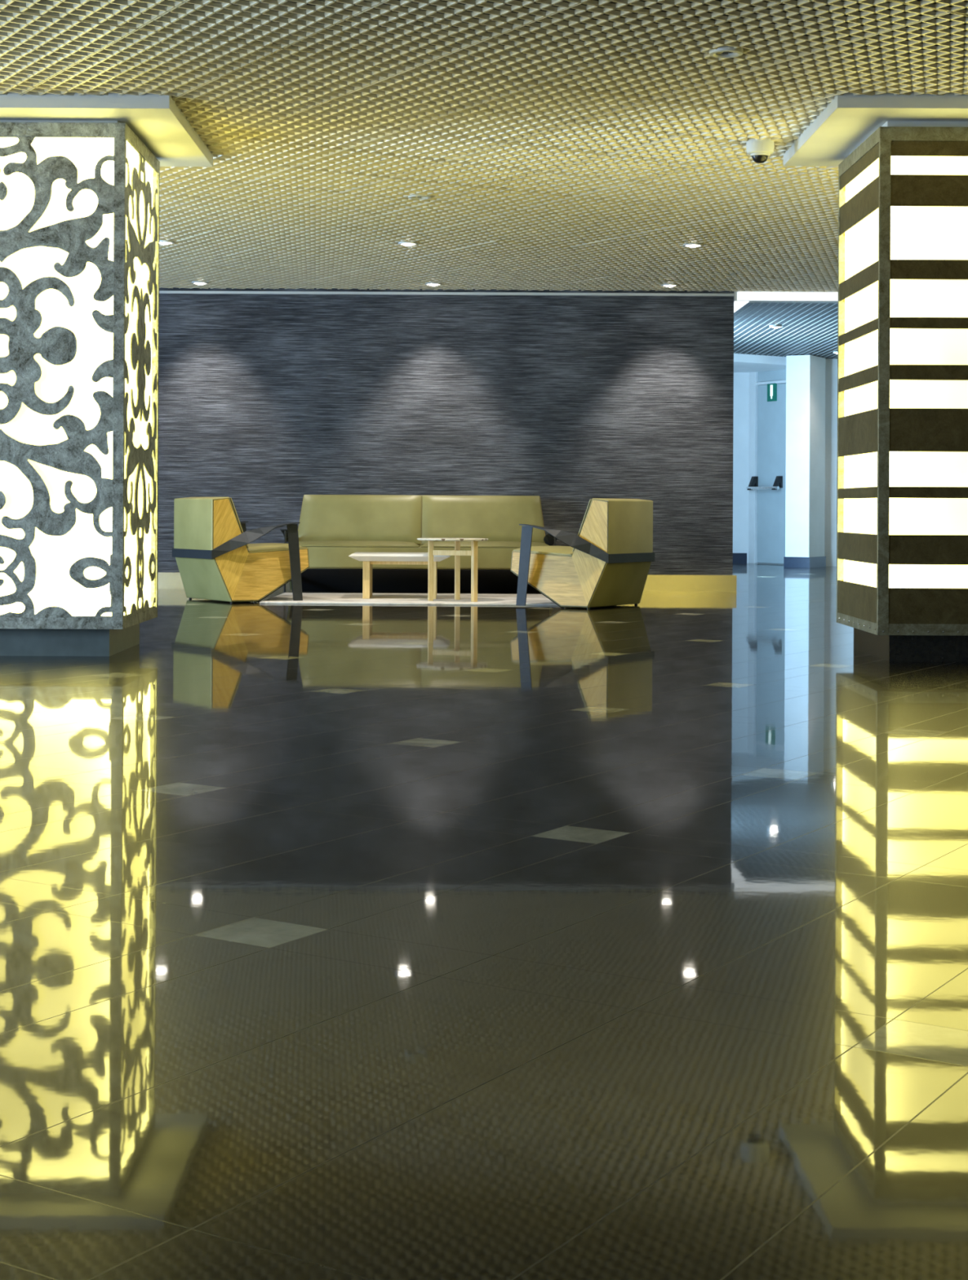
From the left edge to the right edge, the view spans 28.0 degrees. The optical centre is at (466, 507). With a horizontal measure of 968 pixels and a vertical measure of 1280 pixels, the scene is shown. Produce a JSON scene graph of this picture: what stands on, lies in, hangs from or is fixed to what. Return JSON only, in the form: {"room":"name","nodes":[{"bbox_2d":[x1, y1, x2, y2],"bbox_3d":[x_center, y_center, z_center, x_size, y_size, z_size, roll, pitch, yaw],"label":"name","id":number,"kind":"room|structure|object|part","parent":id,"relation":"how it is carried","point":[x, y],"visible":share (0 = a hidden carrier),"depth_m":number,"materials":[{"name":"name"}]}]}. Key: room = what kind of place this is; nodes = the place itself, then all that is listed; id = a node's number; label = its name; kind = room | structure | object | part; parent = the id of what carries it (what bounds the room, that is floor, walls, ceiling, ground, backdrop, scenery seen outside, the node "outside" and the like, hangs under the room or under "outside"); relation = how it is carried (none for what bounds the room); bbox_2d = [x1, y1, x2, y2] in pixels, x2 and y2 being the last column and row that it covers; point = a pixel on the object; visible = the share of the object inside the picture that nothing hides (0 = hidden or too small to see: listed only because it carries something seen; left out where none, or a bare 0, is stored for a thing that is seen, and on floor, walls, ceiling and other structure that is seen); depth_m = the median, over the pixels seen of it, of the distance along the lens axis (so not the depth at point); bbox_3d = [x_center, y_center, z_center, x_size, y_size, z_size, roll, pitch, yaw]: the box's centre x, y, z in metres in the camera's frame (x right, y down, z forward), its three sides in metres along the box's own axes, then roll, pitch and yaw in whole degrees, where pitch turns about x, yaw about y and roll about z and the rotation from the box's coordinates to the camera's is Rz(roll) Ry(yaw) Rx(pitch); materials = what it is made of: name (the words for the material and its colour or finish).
{"room":"lobby","nodes":[
{"label":"lobby","id":0,"kind":"room"},
{"bbox_2d":[157,287,733,575],"bbox_3d":[-2.212,-0.886,18.850,9.567,3.350,0.200,0,0,0],"label":"wall","id":1,"kind":"structure","parent":0,"point":[267,402],"depth_m":18.75,"materials":[{"name":"grey stone"}]},
{"bbox_2d":[159,290,734,296],"bbox_3d":[-2.206,-2.071,18.740,9.567,0.025,0.020,0,0,0],"label":"trim","id":2,"kind":"structure","parent":1,"relation":"attached to","point":[160,291],"depth_m":18.73,"materials":[{"name":"white paint"}]},
{"bbox_2d":[157,572,737,591],"bbox_3d":[-2.203,0.710,18.835,9.602,0.158,0.230,0,0,0],"label":"baseboard","id":3,"kind":"structure","parent":1,"relation":"attached to","point":[684,583],"depth_m":18.72,"materials":[{"name":"brushed brass"}]},
{"bbox_2d":[0,563,967,1279],"bbox_3d":[0.096,0.900,12.900,14.600,0.200,32.200,0,0,0],"label":"floor","id":4,"kind":"structure","parent":0,"point":[337,941],"depth_m":3.56,"materials":[{"name":"tile"}]},
{"bbox_2d":[0,92,213,656],"bbox_3d":[-2.448,-0.667,10.775,1.844,2.910,1.700,0,0,0],"label":"column","id":5,"kind":"structure","parent":4,"relation":"on","point":[80,175],"depth_m":10.24,"materials":[{"name":"grey glass"}]},
{"bbox_3d":[-2.448,-0.688,10.207,1.216,2.555,0.006,0,0,0],"label":"scroll panel","id":6,"kind":"part","parent":5,"relation":"part of","materials":[{"name":"metal"}]},
{"bbox_3d":[-2.454,0.606,10.775,1.292,0.055,1.148,0,0,0],"label":"rail","id":7,"kind":"part","parent":5,"relation":"part of","materials":[{"name":"metal"}]},
{"bbox_3d":[-2.442,-1.983,10.775,1.292,0.068,1.148,0,0,0],"label":"rail","id":8,"kind":"part","parent":5,"relation":"part of","materials":[{"name":"metal"}]},
{"bbox_3d":[-2.448,-0.692,10.775,1.294,2.658,1.150,0,0,0],"label":"cap plate","id":9,"kind":"part","parent":5,"relation":"part of","materials":[{"name":"metal"}]},
{"bbox_3d":[-1.830,-0.689,10.213,0.058,2.650,0.026,0,0,0],"label":"corner post","id":10,"kind":"part","parent":5,"relation":"part of","materials":[{"name":"metal"}]},
{"bbox_3d":[-1.808,-0.684,10.775,0.006,2.555,1.071,0,0,0],"label":"scroll panel","id":11,"kind":"part","parent":5,"relation":"part of","materials":[{"name":"metal"}]},
{"bbox_3d":[-1.830,-0.689,11.337,0.058,2.650,0.026,0,0,0],"label":"corner post","id":12,"kind":"part","parent":5,"relation":"part of","materials":[{"name":"metal"}]},
{"bbox_2d":[172,497,309,603],"bbox_3d":[-1.925,0.352,16.495,0.910,0.877,1.060,0,0,-33],"label":"armchair","id":13,"kind":"object","parent":4,"relation":"on","point":[215,558],"visible":1,"depth_m":16.15,"materials":[{"name":"green leather"}]},
{"bbox_3d":[-1.948,0.159,16.037,0.321,0.464,0.014,0,0,-33],"label":"panel","id":14,"kind":"part","parent":13,"relation":"part of","materials":[{"name":"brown wood"}]},
{"bbox_3d":[-1.933,0.574,16.010,0.321,0.388,0.071,0,0,-33],"label":"panel","id":15,"kind":"part","parent":13,"relation":"part of","materials":[{"name":"brown wood"}]},
{"bbox_2d":[229,497,248,548],"bbox_3d":[-2.077,0.130,16.396,0.175,0.421,0.720,0,0,-33],"label":"cushion","id":16,"kind":"object","parent":13,"relation":"on","point":[235,527],"depth_m":16.05,"materials":[{"name":"green leather"}]},
{"bbox_3d":[-1.967,0.458,17.046,0.150,0.638,0.010,0,0,-33],"label":"leg","id":17,"kind":"part","parent":13,"relation":"part of","materials":[{"name":"black metal"}]},
{"bbox_3d":[-1.741,0.275,16.065,0.750,0.303,0.108,0,0,-29],"label":"armrest","id":18,"kind":"part","parent":13,"relation":"part of","materials":[{"name":"blue metal"}]},
{"bbox_3d":[-1.641,0.560,16.199,0.728,0.418,0.073,0,0,-33],"label":"panel","id":19,"kind":"part","parent":13,"relation":"part of","materials":[{"name":"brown wood"}]},
{"bbox_2d":[247,542,306,551],"bbox_3d":[-1.777,0.339,16.591,0.543,0.063,0.724,0,0,-33],"label":"seat cushion","id":20,"kind":"object","parent":13,"relation":"on","point":[260,547],"depth_m":16.32,"materials":[{"name":"green leather"}]},
{"bbox_3d":[-1.439,0.460,16.233,0.150,0.638,0.010,0,0,-33],"label":"leg","id":21,"kind":"part","parent":13,"relation":"part of","materials":[{"name":"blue metal"}]},
{"bbox_2d":[259,592,557,605],"bbox_3d":[-0.404,0.791,16.805,2.600,0.012,1.890,0,0,0],"label":"rug","id":22,"kind":"object","parent":4,"relation":"on","point":[506,599],"visible":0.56,"depth_m":16.52,"materials":[{"name":"white fabric"}]},
{"bbox_2d":[348,551,450,599],"bbox_3d":[-0.578,0.591,16.880,0.867,0.386,0.657,0,0,0],"label":"coffee table","id":23,"kind":"object","parent":22,"relation":"on","point":[369,558],"visible":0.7,"depth_m":16.65,"materials":[{"name":"brown wood"}]},
{"bbox_3d":[-0.863,0.622,16.892,0.060,0.322,0.495,0,0,0],"label":"leg","id":24,"kind":"part","parent":23,"relation":"part of","materials":[{"name":"brown wood"}]},
{"bbox_3d":[-0.293,0.625,16.892,0.060,0.322,0.495,0,0,0],"label":"leg","id":25,"kind":"part","parent":23,"relation":"part of","materials":[{"name":"brown wood"}]},
{"bbox_2d":[417,537,488,601],"bbox_3d":[-0.121,0.524,16.340,0.604,0.525,0.604,0,0,0],"label":"side table","id":26,"kind":"object","parent":22,"relation":"on","point":[457,552],"visible":1,"depth_m":16.28,"materials":[{"name":"brown wood"}]},
{"bbox_3d":[-0.304,0.531,16.320,0.040,0.508,0.044,0,0,-12],"label":"leg","id":27,"kind":"part","parent":26,"relation":"part of","materials":[{"name":"brown wood"}]},
{"bbox_3d":[-0.081,0.533,16.540,0.040,0.508,0.044,0,0,-12],"label":"leg","id":28,"kind":"part","parent":26,"relation":"part of","materials":[{"name":"brown wood"}]},
{"bbox_3d":[0.062,0.533,16.190,0.040,0.508,0.044,0,0,-30],"label":"leg","id":29,"kind":"part","parent":26,"relation":"part of","materials":[{"name":"brown wood"}]},
{"bbox_2d":[280,494,556,593],"bbox_3d":[-0.432,0.341,18.218,2.570,0.913,0.885,0,0,0],"label":"sofa","id":30,"kind":"object","parent":4,"relation":"on","point":[332,527],"visible":0.79,"depth_m":18.30,"materials":[{"name":"green leather"}]},
{"bbox_3d":[-1.648,0.334,18.206,0.107,0.269,0.750,0,0,4],"label":"armrest","id":31,"kind":"part","parent":30,"relation":"part of","materials":[{"name":"black metal"}]},
{"bbox_3d":[-1.673,0.503,17.860,0.010,0.577,0.150,0,0,0],"label":"leg","id":32,"kind":"part","parent":30,"relation":"part of","materials":[{"name":"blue metal"}]},
{"bbox_2d":[298,540,420,546],"bbox_3d":[-1.036,0.342,18.043,1.192,0.065,0.535,0,0,0],"label":"seat cushion","id":33,"kind":"object","parent":30,"relation":"on","point":[302,543],"depth_m":17.80,"materials":[{"name":"green leather"}]},
{"bbox_2d":[298,494,421,544],"bbox_3d":[-1.019,0.114,18.389,1.164,0.461,0.197,0,0,0],"label":"cushion","id":34,"kind":"object","parent":30,"relation":"on","point":[323,517],"depth_m":18.36,"materials":[{"name":"green leather"}]},
{"bbox_2d":[422,495,545,544],"bbox_3d":[0.157,0.120,18.389,1.164,0.461,0.197,0,0,0],"label":"cushion","id":35,"kind":"object","parent":30,"relation":"on","point":[492,517],"depth_m":18.36,"materials":[{"name":"green leather"}]},
{"bbox_2d":[420,541,549,547],"bbox_3d":[0.172,0.347,18.043,1.192,0.065,0.535,0,0,0],"label":"seat cushion","id":36,"kind":"object","parent":30,"relation":"on","point":[423,544],"depth_m":17.80,"materials":[{"name":"green leather"}]},
{"bbox_3d":[0.784,0.346,18.206,0.107,0.269,0.750,0,0,-4],"label":"armrest","id":37,"kind":"part","parent":30,"relation":"part of","materials":[{"name":"black metal"}]},
{"bbox_2d":[510,497,654,608],"bbox_3d":[0.949,0.366,15.845,0.910,0.877,1.060,0,0,33],"label":"armchair","id":38,"kind":"object","parent":4,"relation":"on","point":[610,558],"visible":1,"depth_m":15.51,"materials":[{"name":"beige wood"}]},
{"bbox_3d":[0.462,0.469,15.583,0.150,0.638,0.010,0,0,33],"label":"leg","id":39,"kind":"part","parent":38,"relation":"part of","materials":[{"name":"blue metal"}]},
{"bbox_2d":[513,546,573,555],"bbox_3d":[0.801,0.352,15.941,0.543,0.063,0.724,0,0,33],"label":"seat cushion","id":40,"kind":"object","parent":38,"relation":"on","point":[535,550],"depth_m":15.67,"materials":[{"name":"green leather"}]},
{"bbox_3d":[0.663,0.572,15.549,0.728,0.418,0.073,0,0,33],"label":"panel","id":41,"kind":"part","parent":38,"relation":"part of","materials":[{"name":"brown wood"}]},
{"bbox_3d":[0.766,0.287,15.415,0.750,0.303,0.108,0,0,29],"label":"armrest","id":42,"kind":"part","parent":38,"relation":"part of","materials":[{"name":"blue metal"}]},
{"bbox_2d":[572,498,591,551],"bbox_3d":[1.103,0.145,15.746,0.175,0.421,0.720,0,0,33],"label":"cushion","id":43,"kind":"object","parent":38,"relation":"on","point":[584,533],"depth_m":15.40,"materials":[{"name":"beige wood"}]},
{"bbox_3d":[0.955,0.588,15.360,0.321,0.388,0.071,0,0,33],"label":"panel","id":44,"kind":"part","parent":38,"relation":"part of","materials":[{"name":"brown wood"}]},
{"bbox_3d":[0.975,0.173,15.387,0.321,0.464,0.014,0,0,33],"label":"panel","id":45,"kind":"part","parent":38,"relation":"part of","materials":[{"name":"brown wood"}]},
{"bbox_2d":[783,92,967,662],"bbox_3d":[2.716,-0.642,10.665,1.700,2.910,1.680,0,0,0],"label":"column","id":46,"kind":"structure","parent":4,"relation":"on","point":[901,161],"depth_m":10.13,"materials":[{"name":"black glass"}]},
{"bbox_3d":[2.170,-0.657,11.217,0.058,2.635,0.026,0,0,0],"label":"corner post","id":47,"kind":"part","parent":46,"relation":"part of","materials":[{"name":"brown metal"}]},
{"bbox_3d":[2.170,-0.657,10.113,0.058,2.635,0.026,0,0,0],"label":"corner post","id":48,"kind":"part","parent":46,"relation":"part of","materials":[{"name":"brown metal"}]},
{"bbox_3d":[2.716,-0.654,10.665,1.150,2.643,1.130,0,0,0],"label":"cap plate","id":49,"kind":"part","parent":46,"relation":"part of","materials":[{"name":"brown metal"}]},
{"bbox_3d":[2.710,0.636,10.665,1.148,0.055,1.128,0,0,0],"label":"rail","id":50,"kind":"part","parent":46,"relation":"part of","materials":[{"name":"brown metal"}]},
{"bbox_3d":[2.723,-1.938,10.665,1.148,0.068,1.128,0,0,0],"label":"rail","id":51,"kind":"part","parent":46,"relation":"part of","materials":[{"name":"brown metal"}]},
{"bbox_2d":[0,0,967,292],"bbox_3d":[0.110,-2.106,7.871,14.180,0.032,21.723,0,0,0],"label":"ceiling","id":52,"kind":"structure","parent":0,"point":[307,186],"depth_m":10.58,"materials":[{"name":"metal"}]},
{"bbox_2d":[159,240,174,244],"bbox_3d":[-2.400,-2.109,15.420,0.156,0.052,0.156,0,0,0],"label":"recessed light","id":53,"kind":"object","parent":52,"relation":"in","point":[161,242],"visible":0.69,"depth_m":15.38,"materials":[{"name":"white paint"}]},
{"bbox_2d":[191,280,208,284],"bbox_3d":[-2.500,-2.109,18.200,0.156,0.052,0.156,0,0,0],"label":"recessed light","id":54,"kind":"object","parent":52,"relation":"in","point":[193,282],"visible":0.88,"depth_m":18.15,"materials":[{"name":"white paint"}]},
{"bbox_2d":[398,240,417,257],"bbox_3d":[-0.468,-2.053,15.420,0.156,0.145,0.156,0,0,0],"label":"recessed light","id":55,"kind":"object","parent":52,"relation":"in","point":[409,242],"visible":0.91,"depth_m":15.37,"materials":[{"name":"white paint"}]},
{"bbox_2d":[408,194,431,199],"bbox_3d":[-0.320,-2.105,13.100,0.156,0.040,0.156,0,0,0],"label":"recessed light","id":56,"kind":"object","parent":52,"relation":"in","point":[420,197],"visible":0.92,"depth_m":13.08,"materials":[{"name":"white paint"}]},
{"bbox_2d":[425,282,441,285],"bbox_3d":[-0.316,-2.099,18.200,0.156,0.052,0.156,0,0,0],"label":"recessed light","id":57,"kind":"object","parent":52,"relation":"in","point":[428,283],"visible":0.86,"depth_m":18.16,"materials":[{"name":"white paint"}]},
{"bbox_2d":[661,283,678,287],"bbox_3d":[1.899,-2.088,18.200,0.156,0.052,0.156,0,0,0],"label":"recessed light","id":58,"kind":"object","parent":52,"relation":"in","point":[664,284],"visible":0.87,"depth_m":18.16,"materials":[{"name":"white paint"}]},
{"bbox_2d":[683,242,702,247],"bbox_3d":[1.794,-2.088,15.420,0.156,0.052,0.156,0,0,0],"label":"recessed light","id":59,"kind":"object","parent":52,"relation":"in","point":[691,244],"visible":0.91,"depth_m":15.38,"materials":[{"name":"white paint"}]},
{"bbox_2d":[709,44,743,57],"bbox_3d":[1.190,-2.097,8.920,0.156,0.040,0.156,0,0,0],"label":"recessed light","id":60,"kind":"object","parent":52,"relation":"in","point":[729,51],"visible":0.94,"depth_m":8.89,"materials":[{"name":"white paint"}]},
{"bbox_2d":[746,137,773,163],"bbox_3d":[1.675,-2.030,11.100,0.158,0.130,0.158,0,0,0],"label":"security camera","id":61,"kind":"object","parent":52,"relation":"attached to","point":[759,150],"visible":1,"depth_m":11.05,"materials":[{"name":"white paint"}]},
{"bbox_2d":[733,372,749,563],"bbox_3d":[3.263,-0.859,28.550,1.783,3.350,0.200,0,0,0],"label":"wall","id":62,"kind":"structure","parent":0,"point":[741,380],"depth_m":28.45,"materials":[{"name":"white paint"}]},
{"bbox_2d":[733,552,746,563],"bbox_3d":[3.330,0.741,28.440,1.533,0.150,0.020,0,0,0],"label":"baseboard","id":63,"kind":"structure","parent":62,"relation":"attached to","point":[738,557],"depth_m":28.43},
{"bbox_2d":[733,302,837,359],"bbox_3d":[4.951,-2.078,23.640,4.376,0.006,9.420,0,0,0],"label":"ceiling","id":64,"kind":"structure","parent":0,"point":[753,303],"depth_m":22.96,"materials":[{"name":"metal"}]},
{"bbox_2d":[769,324,782,328],"bbox_3d":[3.550,-2.080,22.300,0.156,0.052,0.156,0,0,0],"label":"recessed light","id":65,"kind":"object","parent":64,"relation":"in","point":[771,326],"visible":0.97,"depth_m":22.25,"materials":[{"name":"white paint"}]},
{"bbox_2d":[785,355,825,557],"bbox_3d":[4.663,-0.624,26.753,0.340,2.893,0.620,0,0,30],"label":"pillar","id":66,"kind":"structure","parent":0,"point":[805,498],"depth_m":26.52,"materials":[{"name":"white paint"}]},
{"bbox_2d":[783,555,826,568],"bbox_3d":[4.656,0.750,26.753,0.370,0.145,0.650,0,0,30],"label":"baseboard","id":67,"kind":"structure","parent":66,"relation":"attached to","point":[788,562],"depth_m":26.50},
{"bbox_2d":[824,358,837,566],"bbox_3d":[6.054,-0.845,27.300,2.300,3.350,0.200,0,0,0],"label":"wall","id":68,"kind":"structure","parent":0,"point":[831,365],"depth_m":27.20,"materials":[{"name":"white paint"}]},
{"bbox_2d":[733,353,786,372],"bbox_3d":[5.010,-2.029,27.350,4.400,0.120,3.200,0,0,0],"label":"trim","id":69,"kind":"structure","parent":68,"relation":"attached to","point":[742,362],"depth_m":26.84,"materials":[{"name":"white paint"}]},
{"bbox_2d":[746,369,786,564],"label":"door","id":70,"kind":"structure","parent":68,"relation":"in","point":[766,488],"depth_m":28.12,"materials":[{"name":"white paint"}]},
{"bbox_2d":[767,382,777,401],"bbox_3d":[4.397,-1.659,28.011,0.022,0.260,0.200,0,0,-30],"label":"exit sign","id":71,"kind":"object","parent":70,"relation":"attached to","point":[771,388],"visible":1,"depth_m":27.99,"materials":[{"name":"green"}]},
{"bbox_3d":[4.521,-1.930,27.879,0.035,0.215,1.050,0,0,-30],"label":"transom panel","id":72,"kind":"part","parent":70,"relation":"part of","materials":[{"name":"grey paint"}]},
{"bbox_2d":[733,290,838,303],"bbox_3d":[4.895,-2.064,23.565,4.631,0.170,9.670,0,0,0],"label":"trim","id":73,"kind":"structure","parent":68,"relation":"attached to","point":[735,292],"depth_m":18.73,"materials":[{"name":"white paint"}]},
{"bbox_2d":[733,292,838,312],"bbox_3d":[4.888,-2.018,23.512,4.603,0.093,9.576,0,0,0],"label":"light","id":74,"kind":"object","parent":73,"relation":"attached to","point":[740,295],"visible":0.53,"depth_m":18.73,"materials":[{"name":"white"}]}
]}

